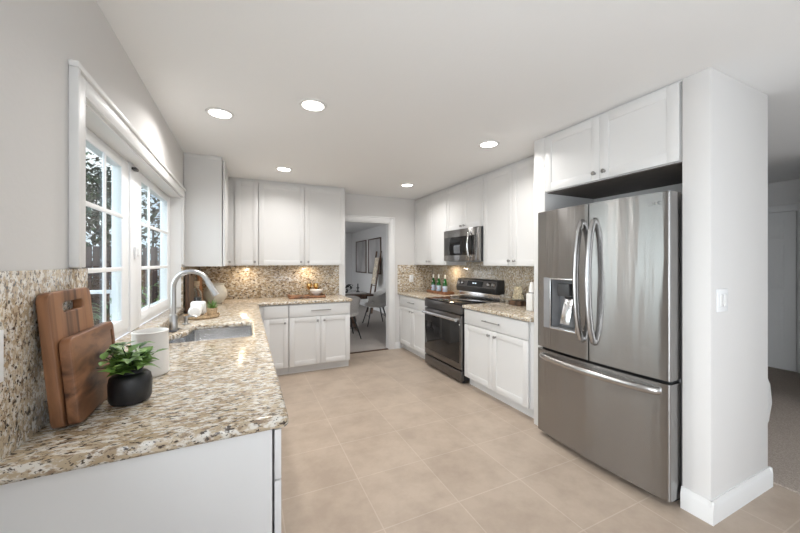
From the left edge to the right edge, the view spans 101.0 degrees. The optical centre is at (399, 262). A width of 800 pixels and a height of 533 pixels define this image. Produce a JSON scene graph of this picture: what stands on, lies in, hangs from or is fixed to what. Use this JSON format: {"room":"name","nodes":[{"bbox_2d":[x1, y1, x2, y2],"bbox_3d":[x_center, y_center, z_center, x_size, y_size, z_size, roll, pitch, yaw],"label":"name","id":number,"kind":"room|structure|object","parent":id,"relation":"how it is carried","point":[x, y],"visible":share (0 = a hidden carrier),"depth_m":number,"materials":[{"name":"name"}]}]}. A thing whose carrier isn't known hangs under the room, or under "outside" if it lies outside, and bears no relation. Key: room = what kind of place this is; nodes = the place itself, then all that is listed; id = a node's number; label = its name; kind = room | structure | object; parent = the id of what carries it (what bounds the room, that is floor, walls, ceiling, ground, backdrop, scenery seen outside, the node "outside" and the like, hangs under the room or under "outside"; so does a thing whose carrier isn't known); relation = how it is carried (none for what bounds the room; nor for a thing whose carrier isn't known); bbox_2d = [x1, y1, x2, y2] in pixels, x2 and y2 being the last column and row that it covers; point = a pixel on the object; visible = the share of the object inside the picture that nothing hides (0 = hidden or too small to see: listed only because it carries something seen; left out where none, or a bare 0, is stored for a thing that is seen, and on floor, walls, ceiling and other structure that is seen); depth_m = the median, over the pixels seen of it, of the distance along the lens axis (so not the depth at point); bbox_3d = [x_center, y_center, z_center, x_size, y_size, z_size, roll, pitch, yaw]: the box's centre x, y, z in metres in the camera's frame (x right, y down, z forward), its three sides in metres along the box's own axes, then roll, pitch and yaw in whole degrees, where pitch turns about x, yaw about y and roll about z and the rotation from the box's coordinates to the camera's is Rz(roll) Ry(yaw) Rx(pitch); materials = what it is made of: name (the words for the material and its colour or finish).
{"room":"kitchen","nodes":[
{"label":"kitchen","id":0,"kind":"room"},
{"bbox_2d":[0,0,186,340],"bbox_3d":[-0.842,0.173,0.326,0.160,2.440,8.700,0,0,-25],"label":"wall","id":1,"kind":"structure","parent":0,"point":[38,38],"depth_m":0.99,"materials":[{"name":"white paint"}]},
{"bbox_2d":[0,268,87,461],"bbox_3d":[-0.911,0.250,0.679,0.011,0.457,1.200,0,0,-25],"label":"backsplash","id":2,"kind":"structure","parent":1,"relation":"attached to","point":[23,397],"depth_m":0.87,"materials":[{"name":"beige stone"}]},
{"bbox_2d":[0,330,3,382],"bbox_3d":[-0.933,0.223,0.752,0.009,0.125,0.090,0,0,-25],"label":"wall outlet","id":3,"kind":"object","parent":2,"relation":"attached to","point":[1,331],"visible":1,"depth_m":0.79,"materials":[{"name":"white plastic"}]},
{"bbox_2d":[68,59,185,338],"bbox_3d":[-1.643,-0.139,2.085,0.187,1.098,2.208,0,0,-25],"label":"window","id":4,"kind":"structure","parent":1,"relation":"in","point":[95,123],"depth_m":1.82,"materials":[{"name":"white paint"}]},
{"bbox_2d":[115,307,184,351],"bbox_3d":[-1.612,0.428,2.109,0.114,0.034,1.979,0,0,-25],"label":"window sill","id":5,"kind":"structure","parent":1,"relation":"attached to","point":[161,320],"depth_m":2.22,"materials":[{"name":"stone"}]},
{"bbox_2d":[181,266,199,314],"bbox_3d":[-2.264,0.259,3.594,0.011,0.438,1.263,0,0,-25],"label":"backsplash","id":6,"kind":"structure","parent":1,"relation":"attached to","point":[187,267],"depth_m":3.07,"materials":[{"name":"beige stone"}]},
{"bbox_2d":[184,156,230,265],"bbox_3d":[-2.128,-0.487,3.741,0.377,1.050,1.154,0,0,-25],"label":"upper cabinet","id":7,"kind":"object","parent":1,"relation":"attached to","point":[205,180],"visible":1,"depth_m":3.22,"materials":[{"name":"white paint"}]},
{"bbox_2d":[206,307,217,315],"bbox_3d":[-1.653,0.432,2.904,0.088,0.066,0.088,0,0,-25],"label":"pot","id":8,"kind":"object","parent":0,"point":[210,310],"depth_m":2.87,"materials":[{"name":"wicker"}]},
{"bbox_2d":[345,233,351,290],"bbox_3d":[-3.410,0.173,11.052,3.920,2.440,0.120,0,0,-25],"label":"wall","id":9,"kind":"structure","parent":0,"point":[348,236],"depth_m":11.72,"materials":[{"name":"white paint"}]},
{"bbox_2d":[352,224,385,309],"bbox_3d":[-0.312,0.173,8.890,0.120,2.440,6.410,0,0,-25],"label":"wall","id":10,"kind":"structure","parent":0,"point":[363,280],"depth_m":10.25,"materials":[{"name":"white paint"}]},
{"bbox_2d":[356,240,366,272],"bbox_3d":[-1.277,-0.187,10.790,0.030,1.040,1.050,0,0,-25],"label":"framed print","id":11,"kind":"object","parent":10,"relation":"attached to","point":[361,246],"visible":1,"depth_m":10.75,"materials":[{"name":"grey paper"}]},
{"bbox_2d":[360,302,385,312],"bbox_3d":[-2.038,1.341,8.095,3.680,0.105,6.400,0,0,-25],"label":"baseboard","id":12,"kind":"structure","parent":10,"relation":"attached to","point":[361,303],"depth_m":9.49,"materials":[{"name":"white paint"}]},
{"bbox_2d":[368,237,380,273],"bbox_3d":[-0.751,-0.187,9.656,0.030,1.040,1.050,0,0,-25],"label":"framed print","id":13,"kind":"object","parent":10,"relation":"attached to","point":[374,244],"visible":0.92,"depth_m":9.73,"materials":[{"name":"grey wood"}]},
{"bbox_2d":[345,193,415,347],"bbox_3d":[-1.040,0.173,4.952,3.697,2.440,0.120,0,0,-25],"label":"wall","id":14,"kind":"structure","parent":0,"point":[401,209],"depth_m":5.34,"materials":[{"name":"white paint"}]},
{"bbox_2d":[228,180,257,265],"bbox_3d":[-2.009,-0.487,4.229,0.347,1.050,0.373,0,0,-25],"label":"upper cabinet","id":15,"kind":"object","parent":14,"relation":"attached to","point":[242,195],"visible":0.97,"depth_m":4.09,"materials":[{"name":"white paint"}]},
{"bbox_2d":[183,152,344,190],"bbox_3d":[-1.488,-1.030,4.040,1.797,0.035,1.158,0,0,-25],"label":"trim","id":16,"kind":"structure","parent":14,"relation":"attached to","point":[184,154],"depth_m":4.17,"materials":[{"name":"white paint"}]},
{"bbox_2d":[200,265,338,299],"bbox_3d":[-1.718,0.259,4.565,1.796,0.438,0.011,0,0,-25],"label":"backsplash","id":17,"kind":"structure","parent":14,"relation":"attached to","point":[259,281],"depth_m":4.54,"materials":[{"name":"beige stone"}]},
{"bbox_2d":[258,183,344,264],"bbox_3d":[-1.343,-0.487,4.538,1.116,1.050,0.373,0,0,-25],"label":"upper cabinet","id":18,"kind":"object","parent":14,"relation":"attached to","point":[298,225],"visible":0.98,"depth_m":4.38,"materials":[{"name":"white paint"}]},
{"bbox_2d":[339,214,394,349],"bbox_3d":[-0.523,0.335,5.178,0.912,2.116,0.145,0,0,-25],"label":"doorway","id":19,"kind":"structure","parent":14,"relation":"in","point":[389,221],"depth_m":5.29,"materials":[{"name":"white paint"}]},
{"bbox_2d":[350,348,387,353],"bbox_3d":[-0.515,1.387,5.160,0.712,0.012,0.045,0,0,-25],"label":"trim","id":20,"kind":"structure","parent":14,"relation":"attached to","point":[384,348],"depth_m":5.16,"materials":[{"name":"brown wood"}]},
{"bbox_2d":[395,342,399,348],"bbox_3d":[-0.040,1.341,5.342,0.095,0.105,0.016,0,0,-25],"label":"baseboard","id":21,"kind":"structure","parent":14,"relation":"attached to","point":[397,344],"depth_m":5.33,"materials":[{"name":"white paint"}]},
{"bbox_2d":[398,265,431,291],"bbox_3d":[0.253,0.259,5.479,0.642,0.438,0.011,0,0,-25],"label":"backsplash","id":22,"kind":"structure","parent":14,"relation":"attached to","point":[422,274],"depth_m":5.47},
{"bbox_2d":[96,0,799,232],"bbox_3d":[1.011,-1.147,4.769,7.550,0.200,15.600,0,0,-25],"label":"ceiling","id":23,"kind":"structure","parent":0,"point":[410,90],"depth_m":1.80,"materials":[{"name":"white paint"}]},
{"bbox_2d":[205,107,234,119],"bbox_3d":[-1.262,-1.043,2.314,0.182,0.008,0.182,0,0,-25],"label":"recessed light","id":24,"kind":"object","parent":23,"relation":"in","point":[220,113],"visible":1,"depth_m":2.31,"materials":[{"name":"white paint"}]},
{"bbox_2d":[275,167,291,171],"bbox_3d":[-1.299,-1.043,3.697,0.182,0.008,0.182,0,0,-25],"label":"recessed light","id":25,"kind":"object","parent":23,"relation":"in","point":[284,169],"visible":1,"depth_m":3.70,"materials":[{"name":"white paint"}]},
{"bbox_2d":[299,98,326,111],"bbox_3d":[-0.578,-1.043,2.196,0.182,0.008,0.182,0,0,-25],"label":"recessed light","id":26,"kind":"object","parent":23,"relation":"in","point":[309,104],"visible":1,"depth_m":2.19,"materials":[{"name":"white paint"}]},
{"bbox_2d":[401,183,413,186],"bbox_3d":[0.096,-1.043,4.455,0.182,0.008,0.182,0,0,-25],"label":"recessed light","id":27,"kind":"object","parent":23,"relation":"in","point":[404,184],"visible":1,"depth_m":4.45,"materials":[{"name":"white paint"}]},
{"bbox_2d":[478,140,498,147],"bbox_3d":[0.785,-1.043,2.917,0.182,0.008,0.182,0,0,-25],"label":"recessed light","id":28,"kind":"object","parent":23,"relation":"in","point":[490,143],"visible":1,"depth_m":2.92,"materials":[{"name":"white paint"}]},
{"bbox_2d":[277,304,799,532],"bbox_3d":[-0.372,1.449,4.127,4.300,0.128,15.400,0,0,-25],"label":"floor","id":29,"kind":"structure","parent":0,"point":[385,441],"depth_m":2.22,"materials":[{"name":"beige tile"}]},
{"bbox_2d":[0,428,280,532],"bbox_3d":[-0.828,0.956,1.297,0.676,0.874,0.850,0,0,-25],"label":"base cabinet","id":30,"kind":"object","parent":29,"relation":"on","point":[230,485],"visible":0.46,"depth_m":0.91,"materials":[{"name":"white paint"}]},
{"bbox_2d":[259,305,287,374],"bbox_3d":[-1.646,0.956,4.246,0.345,0.874,0.649,0,0,-25],"label":"base cabinet","id":31,"kind":"object","parent":29,"relation":"on","point":[274,317],"visible":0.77,"depth_m":4.00,"materials":[{"name":"white paint"}]},
{"bbox_2d":[288,302,349,373],"bbox_3d":[-1.135,0.956,4.481,0.773,0.874,0.653,0,0,-25],"label":"base cabinet","id":32,"kind":"object","parent":29,"relation":"on","point":[318,333],"visible":0.94,"depth_m":4.20,"materials":[{"name":"white paint"}]},
{"bbox_2d":[346,295,361,338],"bbox_3d":[-1.018,0.986,6.087,0.587,0.804,0.530,0,0,-25],"label":"dining chair","id":33,"kind":"object","parent":29,"relation":"on","point":[354,304],"visible":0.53,"depth_m":5.97,"materials":[{"name":"grey fabric"}]},
{"bbox_2d":[345,291,373,330],"bbox_3d":[-1.450,1.010,6.769,1.570,0.738,1.000,0,0,-25],"label":"dining table","id":34,"kind":"object","parent":29,"relation":"on","point":[364,295],"visible":0.09,"depth_m":6.63,"materials":[{"name":"brown wood"}]},
{"bbox_2d":[345,291,364,293],"bbox_3d":[-1.450,0.637,6.769,1.470,0.005,0.500,0,0,-25],"label":"table runner","id":35,"kind":"object","parent":34,"relation":"on","point":[352,292],"visible":0.24,"depth_m":6.99,"materials":[{"name":"white fabric"}]},
{"bbox_2d":[345,284,352,292],"bbox_3d":[-1.119,0.549,6.923,0.270,0.170,0.270,0,0,-25],"label":"patterned bowl","id":36,"kind":"object","parent":35,"relation":"on","point":[348,287],"visible":0.69,"depth_m":6.84,"materials":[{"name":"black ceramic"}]},
{"bbox_2d":[362,288,385,326],"bbox_3d":[-0.535,0.986,7.412,0.530,0.804,0.587,0,0,-19],"label":"dining chair","id":37,"kind":"object","parent":29,"relation":"on","point":[378,300],"visible":0.8,"depth_m":7.25,"materials":[{"name":"grey fabric"}]},
{"bbox_2d":[367,251,381,313],"bbox_3d":[-0.714,0.534,9.139,0.323,1.707,0.383,0,0,-25],"label":"blanket ladder","id":38,"kind":"object","parent":29,"relation":"on","point":[375,285],"visible":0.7,"depth_m":9.00,"materials":[{"name":"brown wood"}]},
{"bbox_2d":[371,258,378,283],"bbox_3d":[-0.690,0.228,9.150,0.138,0.730,0.270,0,0,-25],"label":"throw blanket","id":39,"kind":"object","parent":38,"relation":"on","point":[376,259],"visible":1,"depth_m":9.12,"materials":[{"name":"fabric"}]},
{"bbox_2d":[399,295,427,358],"bbox_3d":[0.447,0.956,5.071,0.658,0.874,0.913,0,0,-25],"label":"base cabinet","id":40,"kind":"object","parent":29,"relation":"on","point":[411,317],"visible":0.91,"depth_m":4.93,"materials":[{"name":"white paint"}]},
{"bbox_2d":[398,291,458,299],"bbox_3d":[0.448,0.498,5.073,0.655,0.038,0.910,0,0,-25],"label":"countertop","id":41,"kind":"structure","parent":40,"relation":"on","point":[422,295],"depth_m":4.94,"materials":[{"name":"beige stone"}]},
{"bbox_2d":[427,290,453,294],"bbox_3d":[0.619,0.459,5.127,0.160,0.039,0.540,0,0,-25],"label":"tray","id":42,"kind":"object","parent":41,"relation":"on","point":[430,291],"visible":0.78,"depth_m":4.99,"materials":[{"name":"brown wood"}]},
{"bbox_2d":[431,274,435,290],"bbox_3d":[0.536,0.323,5.293,0.074,0.279,0.074,0,0,-25],"label":"bottle","id":43,"kind":"object","parent":42,"relation":"on","point":[433,283],"visible":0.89,"depth_m":5.27,"materials":[{"name":"green glass"}]},
{"bbox_2d":[436,274,440,291],"bbox_3d":[0.603,0.323,5.148,0.074,0.279,0.074,0,0,-25],"label":"bottle","id":44,"kind":"object","parent":42,"relation":"on","point":[438,285],"visible":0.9,"depth_m":5.12,"materials":[{"name":"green glass"}]},
{"bbox_2d":[443,275,446,291],"bbox_3d":[0.679,0.323,4.984,0.074,0.279,0.074,0,0,-25],"label":"bottle","id":45,"kind":"object","parent":42,"relation":"on","point":[444,281],"visible":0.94,"depth_m":4.96,"materials":[{"name":"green glass"}]},
{"bbox_2d":[422,278,503,382],"bbox_3d":[0.775,0.805,4.252,0.706,1.175,0.836,0,0,-25],"label":"electric range","id":46,"kind":"object","parent":29,"relation":"on","point":[444,316],"visible":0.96,"depth_m":4.10,"materials":[{"name":"black metal"}]},
{"bbox_2d":[425,296,496,305],"bbox_3d":[0.777,0.486,4.252,0.570,0.014,0.836,0,0,-25],"label":"cooktop","id":47,"kind":"object","parent":46,"relation":"in","point":[448,300],"depth_m":4.16,"materials":[{"name":"black glass"}]},
{"bbox_2d":[464,309,533,417],"bbox_3d":[1.209,0.956,3.429,0.658,0.874,0.998,0,0,-25],"label":"base cabinet","id":48,"kind":"object","parent":29,"relation":"on","point":[498,350],"visible":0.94,"depth_m":3.23,"materials":[{"name":"white paint"}]},
{"bbox_2d":[462,302,533,321],"bbox_3d":[1.211,0.498,3.430,0.655,0.038,0.994,0,0,-25],"label":"countertop","id":49,"kind":"structure","parent":48,"relation":"on","point":[504,309],"depth_m":3.36,"materials":[{"name":"beige stone"}]},
{"bbox_2d":[508,286,525,305],"bbox_3d":[1.325,0.353,3.702,0.120,0.250,0.180,0,0,-25],"label":"pasta jar","id":50,"kind":"object","parent":49,"relation":"on","point":[517,294],"visible":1,"depth_m":3.67,"materials":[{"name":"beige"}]},
{"bbox_2d":[526,282,533,310],"bbox_3d":[1.305,0.335,3.268,0.080,0.286,0.080,0,0,-25],"label":"canister","id":51,"kind":"object","parent":49,"relation":"on","point":[529,296],"visible":0.84,"depth_m":3.24,"materials":[{"name":"white ceramic"}]},
{"bbox_2d":[538,191,681,502],"bbox_3d":[1.573,0.493,2.390,0.814,1.800,0.932,0,0,-25],"label":"refrigerator","id":52,"kind":"object","parent":29,"relation":"on","point":[610,271],"visible":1,"depth_m":2.11,"materials":[{"name":"grey metal"}]},
{"bbox_3d":[-1.874,0.956,3.549,0.676,0.874,1.700,0,0,-25],"label":"base cabinet","id":53,"kind":"object","parent":29,"relation":"on","visible":0},
{"bbox_2d":[0,295,351,484],"bbox_3d":[-0.925,0.498,2.853,1.819,0.038,3.785,0,0,-25],"label":"countertop","id":54,"kind":"structure","parent":53,"relation":"on","point":[216,389],"depth_m":1.07,"materials":[{"name":"beige stone"}]},
{"bbox_2d":[35,287,93,428],"bbox_3d":[-1.038,0.281,1.046,0.062,0.390,0.275,0,0,-25],"label":"cutting board","id":55,"kind":"object","parent":54,"relation":"on","point":[55,324],"visible":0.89,"depth_m":0.94,"materials":[{"name":"brown wood"}]},
{"bbox_2d":[59,321,115,424],"bbox_3d":[-1.024,0.348,1.103,0.049,0.256,0.340,0,0,-25],"label":"cutting board","id":56,"kind":"object","parent":54,"relation":"on","point":[85,388],"visible":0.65,"depth_m":1.01,"materials":[{"name":"brown wood"}]},
{"bbox_2d":[96,341,164,406],"bbox_3d":[-0.929,0.372,1.128,0.197,0.212,0.236,0,0,1],"label":"potted plant","id":57,"kind":"object","parent":54,"relation":"on","point":[129,383],"visible":1,"depth_m":1.10,"materials":[{"name":"green plant"}]},
{"bbox_2d":[131,327,168,376],"bbox_3d":[-1.071,0.385,1.416,0.134,0.187,0.134,0,0,-25],"label":"ceramic crock","id":58,"kind":"object","parent":54,"relation":"on","point":[160,336],"visible":0.73,"depth_m":1.39,"materials":[{"name":"white ceramic"}]},
{"bbox_2d":[185,274,193,313],"bbox_3d":[-2.044,0.277,3.208,0.030,0.400,0.300,0,0,-25],"label":"cutting board","id":59,"kind":"object","parent":54,"relation":"on","point":[189,278],"visible":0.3,"depth_m":3.08,"materials":[{"name":"brown wood"}]},
{"bbox_2d":[182,315,196,324],"bbox_3d":[-1.641,0.445,2.579,0.102,0.067,0.048,0,0,-25],"label":"soap dispenser","id":60,"kind":"object","parent":54,"relation":"on","point":[184,317],"visible":1,"depth_m":2.56,"materials":[{"name":"silver metal"}]},
{"bbox_2d":[168,269,218,332],"bbox_3d":[-1.479,0.263,2.376,0.315,0.431,0.136,0,0,-25],"label":"kitchen faucet","id":61,"kind":"object","parent":54,"relation":"on","point":[173,317],"visible":0.98,"depth_m":2.32,"materials":[{"name":"grey metal"}]},
{"bbox_2d":[194,281,201,300],"bbox_3d":[-2.107,0.336,3.410,0.108,0.285,0.108,0,0,-25],"label":"glass bottle","id":62,"kind":"object","parent":54,"relation":"on","point":[197,292],"visible":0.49,"depth_m":3.38,"materials":[{"name":"glass"}]},
{"bbox_2d":[197,275,202,300],"bbox_3d":[-2.413,0.297,3.984,0.033,0.360,0.260,0,0,-25],"label":"cutting board","id":63,"kind":"object","parent":54,"relation":"on","point":[199,278],"visible":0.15,"depth_m":3.96,"materials":[{"name":"orange wood"}]},
{"bbox_2d":[183,312,219,319],"bbox_3d":[-1.721,0.464,2.872,0.274,0.029,0.274,0,0,-25],"label":"woven tray","id":64,"kind":"object","parent":54,"relation":"on","point":[204,316],"visible":0.61,"depth_m":2.79,"materials":[{"name":"wicker"}]},
{"bbox_2d":[188,304,202,315],"bbox_3d":[-1.754,0.414,2.836,0.100,0.100,0.148,0,0,-25],"label":"rolled towel","id":65,"kind":"object","parent":64,"relation":"on","point":[197,309],"visible":0.84,"depth_m":2.78,"materials":[{"name":"white fabric"}]},
{"bbox_2d":[190,301,205,314],"bbox_3d":[-1.797,0.405,2.940,0.120,0.122,0.050,0,0,-25],"label":"folded towel","id":66,"kind":"object","parent":64,"relation":"on","point":[202,303],"visible":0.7,"depth_m":2.93,"materials":[{"name":"white fabric"}]},
{"bbox_2d":[206,299,217,315],"bbox_3d":[-1.654,0.391,2.903,0.106,0.149,0.107,0,0,-25],"label":"potted succulent","id":67,"kind":"object","parent":64,"relation":"on","point":[212,310],"visible":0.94,"depth_m":2.88,"materials":[{"name":"green plant"}]},
{"bbox_2d":[169,326,251,342],"bbox_3d":[-1.313,0.613,2.321,0.505,0.190,0.618,0,0,-25],"label":"sink","id":68,"kind":"object","parent":54,"relation":"in","point":[242,331],"visible":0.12,"depth_m":2.59,"materials":[{"name":"silver metal"}]},
{"bbox_2d":[203,283,226,303],"bbox_3d":[-2.165,0.361,3.868,0.252,0.234,0.252,0,0,-25],"label":"ceramic jar","id":69,"kind":"object","parent":54,"relation":"on","point":[222,291],"visible":0.76,"depth_m":3.79,"materials":[{"name":"beige ceramic"}]},
{"bbox_2d":[287,293,325,298],"bbox_3d":[-1.274,0.456,4.502,0.480,0.044,0.240,0,0,-25],"label":"serving board","id":70,"kind":"object","parent":54,"relation":"on","point":[321,295],"visible":1,"depth_m":4.43,"materials":[{"name":"brown wood"}]},
{"bbox_2d":[310,289,322,294],"bbox_3d":[-1.156,0.412,4.557,0.186,0.072,0.186,0,0,-25],"label":"bowl","id":71,"kind":"object","parent":70,"relation":"on","point":[313,291],"visible":0.95,"depth_m":4.50,"materials":[{"name":"ceramic"}]},
{"bbox_2d":[306,283,311,294],"bbox_3d":[-1.287,0.386,4.673,0.076,0.184,0.076,0,0,-25],"label":"goblet","id":72,"kind":"object","parent":54,"relation":"on","point":[308,285],"visible":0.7,"depth_m":4.65,"materials":[{"name":"gold metal"}]},
{"bbox_2d":[470,183,681,299],"bbox_3d":[1.397,0.173,3.901,0.080,2.440,3.840,0,0,-25],"label":"wall","id":73,"kind":"structure","parent":0,"point":[677,187],"depth_m":2.62,"materials":[{"name":"white paint"}]},
{"bbox_2d":[414,190,465,264],"bbox_3d":[0.585,-0.487,5.107,0.376,1.050,0.963,0,0,-25],"label":"upper cabinet","id":74,"kind":"object","parent":73,"relation":"attached to","point":[430,213],"visible":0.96,"depth_m":4.98,"materials":[{"name":"white paint"}]},
{"bbox_2d":[447,177,482,230],"bbox_3d":[0.955,-0.722,4.310,0.376,0.580,0.785,0,0,-25],"label":"upper cabinet","id":75,"kind":"object","parent":73,"relation":"attached to","point":[464,201],"visible":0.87,"depth_m":4.20,"materials":[{"name":"white paint"}]},
{"bbox_2d":[444,226,482,261],"bbox_3d":[0.908,-0.220,4.288,0.437,0.418,0.771,0,0,-25],"label":"microwave","id":76,"kind":"object","parent":75,"relation":"attached to","point":[466,244],"visible":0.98,"depth_m":4.14,"materials":[{"name":"grey metal"}]},
{"bbox_2d":[416,156,533,200],"bbox_3d":[0.992,-1.030,4.303,0.318,0.035,2.770,0,0,-25],"label":"trim","id":77,"kind":"structure","parent":73,"relation":"attached to","point":[532,157],"depth_m":3.94,"materials":[{"name":"white paint"}]},
{"bbox_2d":[432,262,533,301],"bbox_3d":[1.130,0.211,4.368,0.011,0.535,2.765,0,0,-25],"label":"backsplash","id":78,"kind":"structure","parent":73,"relation":"attached to","point":[512,276],"depth_m":4.27,"materials":[{"name":"beige stone"}]},
{"bbox_2d":[483,158,533,265],"bbox_3d":[1.334,-0.487,3.494,0.376,1.050,1.005,0,0,-25],"label":"upper cabinet","id":79,"kind":"object","parent":73,"relation":"attached to","point":[508,193],"visible":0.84,"depth_m":3.49,"materials":[{"name":"white paint"}]},
{"bbox_2d":[534,137,593,425],"bbox_3d":[1.462,0.173,2.930,0.620,2.440,0.115,0,0,-25],"label":"trim","id":80,"kind":"structure","parent":73,"relation":"attached to","point":[543,201],"depth_m":2.83,"materials":[{"name":"white paint"}]},
{"bbox_2d":[545,83,681,198],"bbox_3d":[1.670,-0.805,2.440,0.654,0.459,0.940,0,0,-25],"label":"upper cabinet","id":81,"kind":"object","parent":73,"relation":"attached to","point":[634,146],"visible":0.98,"depth_m":2.24,"materials":[{"name":"white paint"}]},
{"bbox_2d":[546,80,681,137],"bbox_3d":[1.692,-1.042,2.450,0.608,0.010,0.950,0,0,-25],"label":"trim","id":82,"kind":"structure","parent":73,"relation":"attached to","point":[680,81],"depth_m":2.19,"materials":[{"name":"white paint"}]},
{"bbox_2d":[682,67,767,499],"bbox_3d":[1.952,0.173,1.970,0.700,2.440,0.130,0,0,-25],"label":"wall","id":83,"kind":"structure","parent":0,"point":[725,119],"depth_m":1.85,"materials":[{"name":"white paint"}]},
{"bbox_2d":[716,289,727,311],"bbox_3d":[1.766,0.207,1.805,0.118,0.125,0.012,0,0,-25],"label":"light switch","id":84,"kind":"object","parent":83,"relation":"attached to","point":[721,294],"visible":1,"depth_m":1.79,"materials":[{"name":"white plastic"}]},
{"bbox_2d":[680,466,772,525],"bbox_3d":[1.541,1.333,2.856,0.732,0.120,2.116,0,0,-25],"label":"baseboard","id":85,"kind":"structure","parent":83,"relation":"attached to","point":[716,510],"depth_m":1.84,"materials":[{"name":"white paint"}]},
{"bbox_2d":[768,367,799,494],"bbox_3d":[4.127,1.447,2.522,3.590,0.132,8.700,0,0,-25],"label":"floor","id":86,"kind":"structure","parent":0,"point":[784,421],"depth_m":2.73,"materials":[{"name":"beige carpet"}]},
{"bbox_2d":[768,380,771,421],"bbox_3d":[2.641,1.070,2.896,0.830,0.620,0.830,0,0,-25],"label":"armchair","id":87,"kind":"object","parent":86,"relation":"on","point":[769,387],"visible":0.02,"depth_m":2.55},
{"bbox_2d":[768,179,799,371],"bbox_3d":[5.499,0.173,3.236,0.140,2.440,8.560,0,0,-25],"label":"wall","id":88,"kind":"structure","parent":0,"point":[784,192],"depth_m":4.25,"materials":[{"name":"white paint"}]},
{"bbox_2d":[768,203,799,372],"bbox_3d":[4.816,0.322,4.512,0.025,2.118,0.990,0,0,-25],"label":"door frame","id":89,"kind":"structure","parent":88,"relation":"in","point":[792,207],"depth_m":4.13,"materials":[{"name":"white paint"}]},
{"bbox_2d":[768,211,796,371],"bbox_3d":[4.792,0.360,4.501,0.040,2.015,0.810,0,0,-25],"label":"door","id":90,"kind":"structure","parent":89,"relation":"attached to","point":[782,226],"depth_m":4.23,"materials":[{"name":"white paint"}]},
{"label":"outside","id":91,"kind":"structure","parent":0,"visible":0},
{"bbox_3d":[-9.196,1.618,2.346,13.293,0.150,28.000,0,0,-25],"label":"ground","id":92,"kind":"structure","parent":91,"visible":0},
{"bbox_2d":[86,151,111,284],"bbox_3d":[-10.685,-2.117,11.902,3.312,7.337,2.882,0,0,-41],"label":"leafy tree","id":93,"kind":"object","parent":92,"relation":"on","point":[91,189],"visible":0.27,"depth_m":11.42,"materials":[{"name":"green plant"}]},
{"bbox_2d":[90,290,111,320],"bbox_3d":[-4.900,0.976,4.677,1.450,1.135,0.050,0,0,-25],"label":"rail","id":94,"kind":"object","parent":92,"relation":"on","point":[91,291],"visible":0.02,"depth_m":4.91,"materials":[{"name":"white plastic"}]},
{"bbox_2d":[92,298,145,324],"bbox_3d":[-3.462,0.945,4.013,1.178,1.282,1.204,0,0,-25],"label":"leafy shrub","id":95,"kind":"object","parent":92,"relation":"on","point":[94,315],"visible":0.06,"depth_m":3.91,"materials":[{"name":"green plant"}]},
{"bbox_2d":[84,246,159,325],"bbox_3d":[-8.893,0.568,6.434,9.285,1.950,0.160,0,0,-25],"label":"wooden fence","id":96,"kind":"object","parent":92,"relation":"on","point":[97,250],"visible":0.1,"depth_m":7.43,"materials":[{"name":"grey wood"}]},
{"bbox_2d":[86,188,159,320],"bbox_3d":[-9.234,-0.254,7.521,9.030,3.717,1.876,0,0,-27],"label":"hedge","id":97,"kind":"object","parent":92,"relation":"on","point":[154,211],"visible":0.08,"depth_m":8.44,"materials":[{"name":"green plant"}]},
{"bbox_2d":[106,283,159,320],"bbox_3d":[-4.531,0.965,5.948,1.279,1.204,1.292,0,0,-25],"label":"leafy shrub","id":98,"kind":"object","parent":92,"relation":"on","point":[142,288],"visible":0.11,"depth_m":5.99,"materials":[{"name":"green plant"}]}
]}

